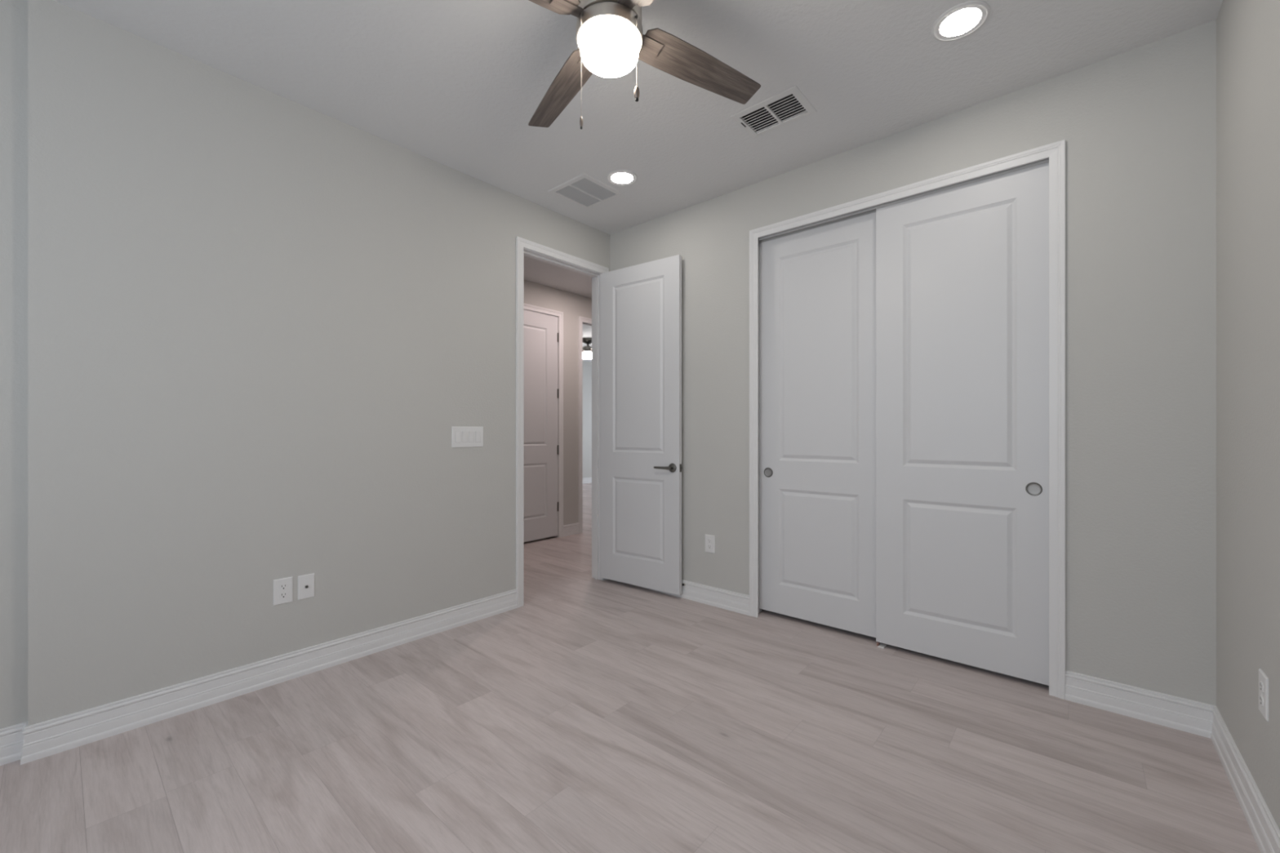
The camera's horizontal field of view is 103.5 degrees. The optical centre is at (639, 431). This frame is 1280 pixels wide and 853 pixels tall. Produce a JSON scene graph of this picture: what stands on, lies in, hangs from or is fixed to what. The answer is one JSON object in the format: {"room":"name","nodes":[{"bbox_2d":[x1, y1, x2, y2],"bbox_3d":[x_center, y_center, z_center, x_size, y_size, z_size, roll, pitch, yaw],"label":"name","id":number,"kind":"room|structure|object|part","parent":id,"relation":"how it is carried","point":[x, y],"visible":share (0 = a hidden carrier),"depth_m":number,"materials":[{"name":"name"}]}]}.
{"room":"empty bedroom","nodes":[
{"label":"empty bedroom","id":0,"kind":"room"},
{"bbox_2d":[0,0,609,728],"bbox_3d":[-1.786,0.295,2.480,0.165,3.810,4.520,0,0,41],"label":"wall","id":1,"kind":"structure","parent":0,"point":[246,329],"depth_m":2.24,"materials":[{"name":"grey paint"}]},
{"bbox_2d":[0,588,517,765],"bbox_3d":[-1.996,1.137,2.134,0.065,0.126,3.482,0,0,41],"label":"baseboard","id":2,"kind":"structure","parent":1,"relation":"attached to","point":[23,742],"depth_m":2.24,"materials":[{"name":"white wood"}]},
{"bbox_2d":[273,576,293,605],"bbox_3d":[-1.716,0.768,2.429,0.007,0.123,0.079,0,0,41],"label":"wall outlet","id":3,"kind":"object","parent":1,"relation":"attached to","point":[282,588],"visible":1,"depth_m":2.43,"materials":[{"name":"white plastic"}]},
{"bbox_2d":[279,591,287,598],"bbox_3d":[-1.714,0.789,2.428,0.002,0.031,0.033,0,0,41],"label":"receptacle","id":4,"kind":"object","parent":3,"relation":"attached to","point":[282,594],"depth_m":2.43,"materials":[{"name":"grey plastic"}]},
{"bbox_2d":[279,583,287,590],"bbox_3d":[-1.714,0.748,2.428,0.002,0.031,0.033,0,0,41],"label":"receptacle","id":5,"kind":"object","parent":3,"relation":"attached to","point":[282,586],"depth_m":2.43,"materials":[{"name":"grey plastic"}]},
{"bbox_2d":[297,573,314,599],"bbox_3d":[-1.650,0.769,2.500,0.015,0.119,0.071,0,0,41],"label":"cable jack","id":6,"kind":"object","parent":1,"relation":"attached to","point":[305,582],"visible":1,"depth_m":2.50,"materials":[{"name":"white plastic"}]},
{"bbox_2d":[451,426,483,447],"bbox_3d":[-1.081,0.037,3.161,0.010,0.125,0.213,0,0,41],"label":"light switch","id":7,"kind":"object","parent":1,"relation":"attached to","point":[461,437],"visible":1,"depth_m":3.15,"materials":[{"name":"white plastic"}]},
{"bbox_2d":[515,236,608,608],"bbox_3d":[-0.599,-0.062,3.815,0.151,2.525,0.888,0,0,41],"label":"trim","id":8,"kind":"structure","parent":1,"relation":"attached to","point":[525,247],"depth_m":3.65,"materials":[{"name":"white wood"}]},
{"bbox_2d":[600,254,681,595],"bbox_3d":[-0.023,-0.046,3.809,0.759,2.426,0.100,0,0,36],"label":"door","id":9,"kind":"structure","parent":1,"relation":"in","point":[641,304],"depth_m":3.80,"materials":[{"name":"white paint"}]},
{"bbox_3d":[0.157,0.262,3.626,0.140,0.023,0.018,0,0,36],"label":"lever arm","id":10,"kind":"part","parent":9,"relation":"part of","materials":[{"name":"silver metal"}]},
{"bbox_3d":[0.232,0.262,3.623,0.065,0.065,0.012,0,0,36],"label":"lever","id":11,"kind":"part","parent":9,"relation":"part of","materials":[{"name":"metal"}]},
{"bbox_2d":[523,280,591,524],"bbox_3d":[-0.281,0.295,6.545,0.115,3.810,8.800,0,0,41],"label":"wall","id":12,"kind":"structure","parent":0,"point":[572,305],"depth_m":5.84,"materials":[{"name":"grey paint"}]},
{"bbox_2d":[523,309,559,542],"bbox_3d":[-1.184,-0.059,5.434,0.048,2.475,0.776,0,0,41],"label":"door","id":13,"kind":"structure","parent":12,"relation":"in","point":[540,335],"depth_m":5.52,"materials":[{"name":"white paint"}]},
{"bbox_2d":[523,302,563,537],"bbox_3d":[-1.214,-0.077,5.452,0.133,2.554,0.894,0,0,41],"label":"trim","id":14,"kind":"structure","parent":12,"relation":"attached to","point":[528,307],"depth_m":5.72,"materials":[{"name":"white wood"}]},
{"bbox_2d":[563,522,579,536],"bbox_3d":[-0.799,1.137,5.846,0.017,0.126,0.244,0,0,41],"label":"baseboard","id":15,"kind":"structure","parent":12,"relation":"attached to","point":[570,529],"depth_m":5.84,"materials":[{"name":"white wood"}]},
{"bbox_2d":[578,315,591,533],"bbox_3d":[-0.472,-0.077,6.311,0.133,2.554,0.888,0,0,41],"label":"trim","id":16,"kind":"structure","parent":12,"relation":"attached to","point":[582,321],"depth_m":5.96,"materials":[{"name":"white wood"}]},
{"bbox_2d":[582,361,591,478],"bbox_3d":[-2.281,-0.205,10.554,0.115,2.810,5.350,0,0,41],"label":"wall","id":17,"kind":"structure","parent":0,"point":[587,366],"depth_m":11.70,"materials":[{"name":"grey paint"}]},
{"bbox_2d":[582,477,591,484],"bbox_3d":[-2.231,1.137,10.511,0.017,0.126,5.350,0,0,41],"label":"baseboard","id":18,"kind":"structure","parent":17,"relation":"attached to","point":[586,480],"depth_m":11.68,"materials":[{"name":"white wood"}]},
{"bbox_2d":[0,482,1260,852],"bbox_3d":[-0.471,1.250,5.771,9.320,0.100,11.220,0,0,41],"label":"floor","id":19,"kind":"structure","parent":0,"point":[589,714],"depth_m":1.84,"materials":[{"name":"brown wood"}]},
{"bbox_2d":[876,641,886,648],"bbox_3d":[1.347,1.190,2.821,0.042,0.019,0.056,0,0,41],"label":"floor guide","id":20,"kind":"object","parent":19,"relation":"on","point":[881,646],"visible":0.92,"depth_m":2.82,"materials":[{"name":"white plastic"}]},
{"bbox_2d":[53,0,1222,362],"bbox_3d":[-0.471,-1.735,5.771,9.320,0.250,11.220,0,0,41],"label":"ceiling","id":21,"kind":"structure","parent":0,"point":[458,85],"depth_m":2.24,"materials":[{"name":"white paint"}]},
{"bbox_2d":[548,173,623,208],"bbox_3d":[-0.364,-1.636,3.398,0.355,0.068,0.360,0,0,41],"label":"ceiling vent","id":22,"kind":"object","parent":21,"relation":"in","point":[584,190],"visible":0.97,"depth_m":3.38,"materials":[{"name":"white metal"}]},
{"bbox_2d":[582,337,591,359],"bbox_3d":[-0.906,-1.435,8.792,0.938,0.350,0.938,0,0,1],"label":"ceiling fan","id":23,"kind":"object","parent":21,"relation":"hanging from","point":[587,350],"visible":0.52,"depth_m":8.69,"materials":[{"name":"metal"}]},
{"bbox_3d":[-0.906,-1.312,8.792,0.256,0.104,0.256,0,0,41],"label":"globe","id":24,"kind":"part","parent":23,"relation":"part of","materials":[{"name":"white glass"}]},
{"bbox_2d":[606,169,637,186],"bbox_3d":[-0.114,-1.606,3.204,0.196,0.007,0.196,0,0,41],"label":"recessed light","id":25,"kind":"object","parent":21,"relation":"in","point":[618,177],"visible":1,"depth_m":3.19,"materials":[{"name":"white plastic"}]},
{"bbox_2d":[528,0,760,129],"bbox_3d":[-0.103,-1.292,1.710,1.008,0.635,1.008,0,0,13],"label":"ceiling fan","id":26,"kind":"object","parent":21,"relation":"hanging from","point":[611,41],"visible":1,"depth_m":1.78,"materials":[{"name":"brown wood"}]},
{"bbox_3d":[-0.440,-1.375,1.498,0.540,0.006,0.132,0,13,-32],"label":"blade","id":27,"kind":"part","parent":26,"relation":"part of","materials":[{"name":"brown wood"}]},
{"bbox_3d":[-0.315,-1.375,2.047,0.132,0.006,0.540,-15,8,-31],"label":"blade","id":28,"kind":"part","parent":26,"relation":"part of","materials":[{"name":"brown wood"}]},
{"bbox_3d":[-0.189,-1.181,1.628,0.002,0.334,0.002,0,0,41],"label":"pull chain","id":29,"kind":"part","parent":26,"relation":"part of","materials":[{"name":"beige"}]},
{"bbox_3d":[-0.103,-1.284,1.710,0.197,0.076,0.197,0,0,41],"label":"globe","id":30,"kind":"part","parent":26,"relation":"part of","materials":[{"name":"white glass"}]},
{"bbox_3d":[-0.010,-1.230,1.636,0.002,0.229,0.002,0,0,41],"label":"pull chain","id":31,"kind":"part","parent":26,"relation":"part of","materials":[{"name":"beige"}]},
{"bbox_3d":[0.109,-1.375,1.373,0.132,0.006,0.540,15,-8,-31],"label":"blade","id":32,"kind":"part","parent":26,"relation":"part of","materials":[{"name":"brown wood"}]},
{"bbox_3d":[0.234,-1.375,1.922,0.540,0.006,0.132,0,-13,-32],"label":"blade","id":33,"kind":"part","parent":26,"relation":"part of","materials":[{"name":"brown wood"}]},
{"bbox_2d":[729,85,817,138],"bbox_3d":[0.676,-1.660,2.561,0.351,0.118,0.255,0,0,41],"label":"ceiling vent","id":34,"kind":"object","parent":21,"relation":"in","point":[775,109],"visible":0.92,"depth_m":2.59,"materials":[{"name":"white metal"}]},
{"bbox_2d":[931,0,990,41],"bbox_3d":[1.258,-1.606,1.983,0.196,0.007,0.196,0,0,41],"label":"recessed light","id":35,"kind":"object","parent":21,"relation":"in","point":[959,23],"visible":1,"depth_m":1.97,"materials":[{"name":"white plastic"}]},
{"bbox_2d":[609,20,1216,706],"bbox_3d":[1.042,0.295,3.099,3.535,3.810,0.115,0,0,41],"label":"wall","id":36,"kind":"structure","parent":0,"point":[1137,126],"depth_m":2.18,"materials":[{"name":"grey paint"}]},
{"bbox_2d":[639,579,749,615],"bbox_3d":[0.240,1.137,3.704,1.259,0.126,0.017,0,0,41],"label":"baseboard","id":37,"kind":"structure","parent":36,"relation":"attached to","point":[728,600],"depth_m":3.46,"materials":[{"name":"white wood"}]},
{"bbox_2d":[705,533,715,553],"bbox_3d":[0.484,0.779,3.500,0.079,0.123,0.007,0,0,41],"label":"wall outlet","id":38,"kind":"object","parent":36,"relation":"attached to","point":[709,539],"visible":1,"depth_m":3.50,"materials":[{"name":"white plastic"}]},
{"bbox_2d":[759,212,875,637],"bbox_3d":[1.090,-0.038,3.092,0.778,2.416,0.036,0,0,41],"label":"door","id":39,"kind":"structure","parent":36,"relation":"in","point":[817,286],"depth_m":3.07,"materials":[{"name":"white paint"}]},
{"bbox_2d":[764,468,771,475],"bbox_3d":[0.836,0.268,3.291,0.049,0.049,0.001,0,0,41],"label":"door pull","id":40,"kind":"object","parent":39,"relation":"on","point":[767,471],"depth_m":3.29,"materials":[{"name":"grey metal"}]},
{"bbox_3d":[0.837,0.268,3.291,0.063,0.063,0.006,0,0,41],"label":"finger pull","id":41,"kind":"part","parent":39,"relation":"part of","materials":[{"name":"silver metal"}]},
{"bbox_2d":[749,139,1065,699],"bbox_3d":[1.349,-0.053,2.821,1.574,2.506,0.133,0,0,41],"label":"trim","id":42,"kind":"structure","parent":36,"relation":"attached to","point":[1054,153],"depth_m":2.33,"materials":[{"name":"white wood"}]},
{"bbox_2d":[875,161,1048,685],"bbox_3d":[1.620,-0.036,2.581,0.769,2.420,0.036,0,0,41],"label":"door","id":43,"kind":"structure","parent":36,"relation":"in","point":[962,271],"depth_m":2.55,"materials":[{"name":"white paint"}]},
{"bbox_3d":[1.846,0.270,2.365,0.063,0.063,0.006,0,0,41],"label":"finger pull","id":44,"kind":"part","parent":43,"relation":"part of","materials":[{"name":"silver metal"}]},
{"bbox_2d":[1026,484,1040,494],"bbox_3d":[1.845,0.270,2.365,0.049,0.049,0.001,0,0,41],"label":"door pull","id":45,"kind":"object","parent":43,"relation":"on","point":[1032,489],"depth_m":2.37,"materials":[{"name":"grey metal"}]},
{"bbox_2d":[1065,670,1215,737],"bbox_3d":[2.078,1.137,2.116,0.452,0.126,0.017,0,0,41],"label":"baseboard","id":46,"kind":"structure","parent":36,"relation":"attached to","point":[1187,715],"depth_m":2.10,"materials":[{"name":"white wood"}]},
{"bbox_2d":[1216,0,1279,830],"bbox_3d":[0.820,-0.205,0.227,0.115,2.810,4.520,0,0,41],"label":"wall","id":47,"kind":"structure","parent":0,"point":[1248,31],"depth_m":1.60,"materials":[{"name":"grey paint"}]},
{"bbox_2d":[1210,706,1279,852],"bbox_3d":[0.809,1.137,0.316,0.017,0.126,4.400,0,0,41],"label":"baseboard","id":48,"kind":"structure","parent":47,"relation":"attached to","point":[1264,829],"depth_m":1.58,"materials":[{"name":"white wood"}]},
{"bbox_2d":[1258,668,1268,721],"bbox_3d":[1.814,0.765,1.470,0.007,0.123,0.079,0,0,41],"label":"wall outlet","id":49,"kind":"object","parent":47,"relation":"attached to","point":[1263,678],"visible":1,"depth_m":1.46,"materials":[{"name":"white plastic"}]},
{"bbox_2d":[1259,695,1263,706],"bbox_3d":[1.812,0.786,1.472,0.002,0.031,0.033,0,0,41],"label":"receptacle","id":50,"kind":"object","parent":49,"relation":"attached to","point":[1261,697],"depth_m":1.47,"materials":[{"name":"grey plastic"}]},
{"bbox_2d":[1259,680,1263,693],"bbox_3d":[1.812,0.745,1.472,0.002,0.031,0.033,0,0,41],"label":"receptacle","id":51,"kind":"object","parent":49,"relation":"attached to","point":[1261,682],"depth_m":1.47,"materials":[{"name":"grey plastic"}]}
]}

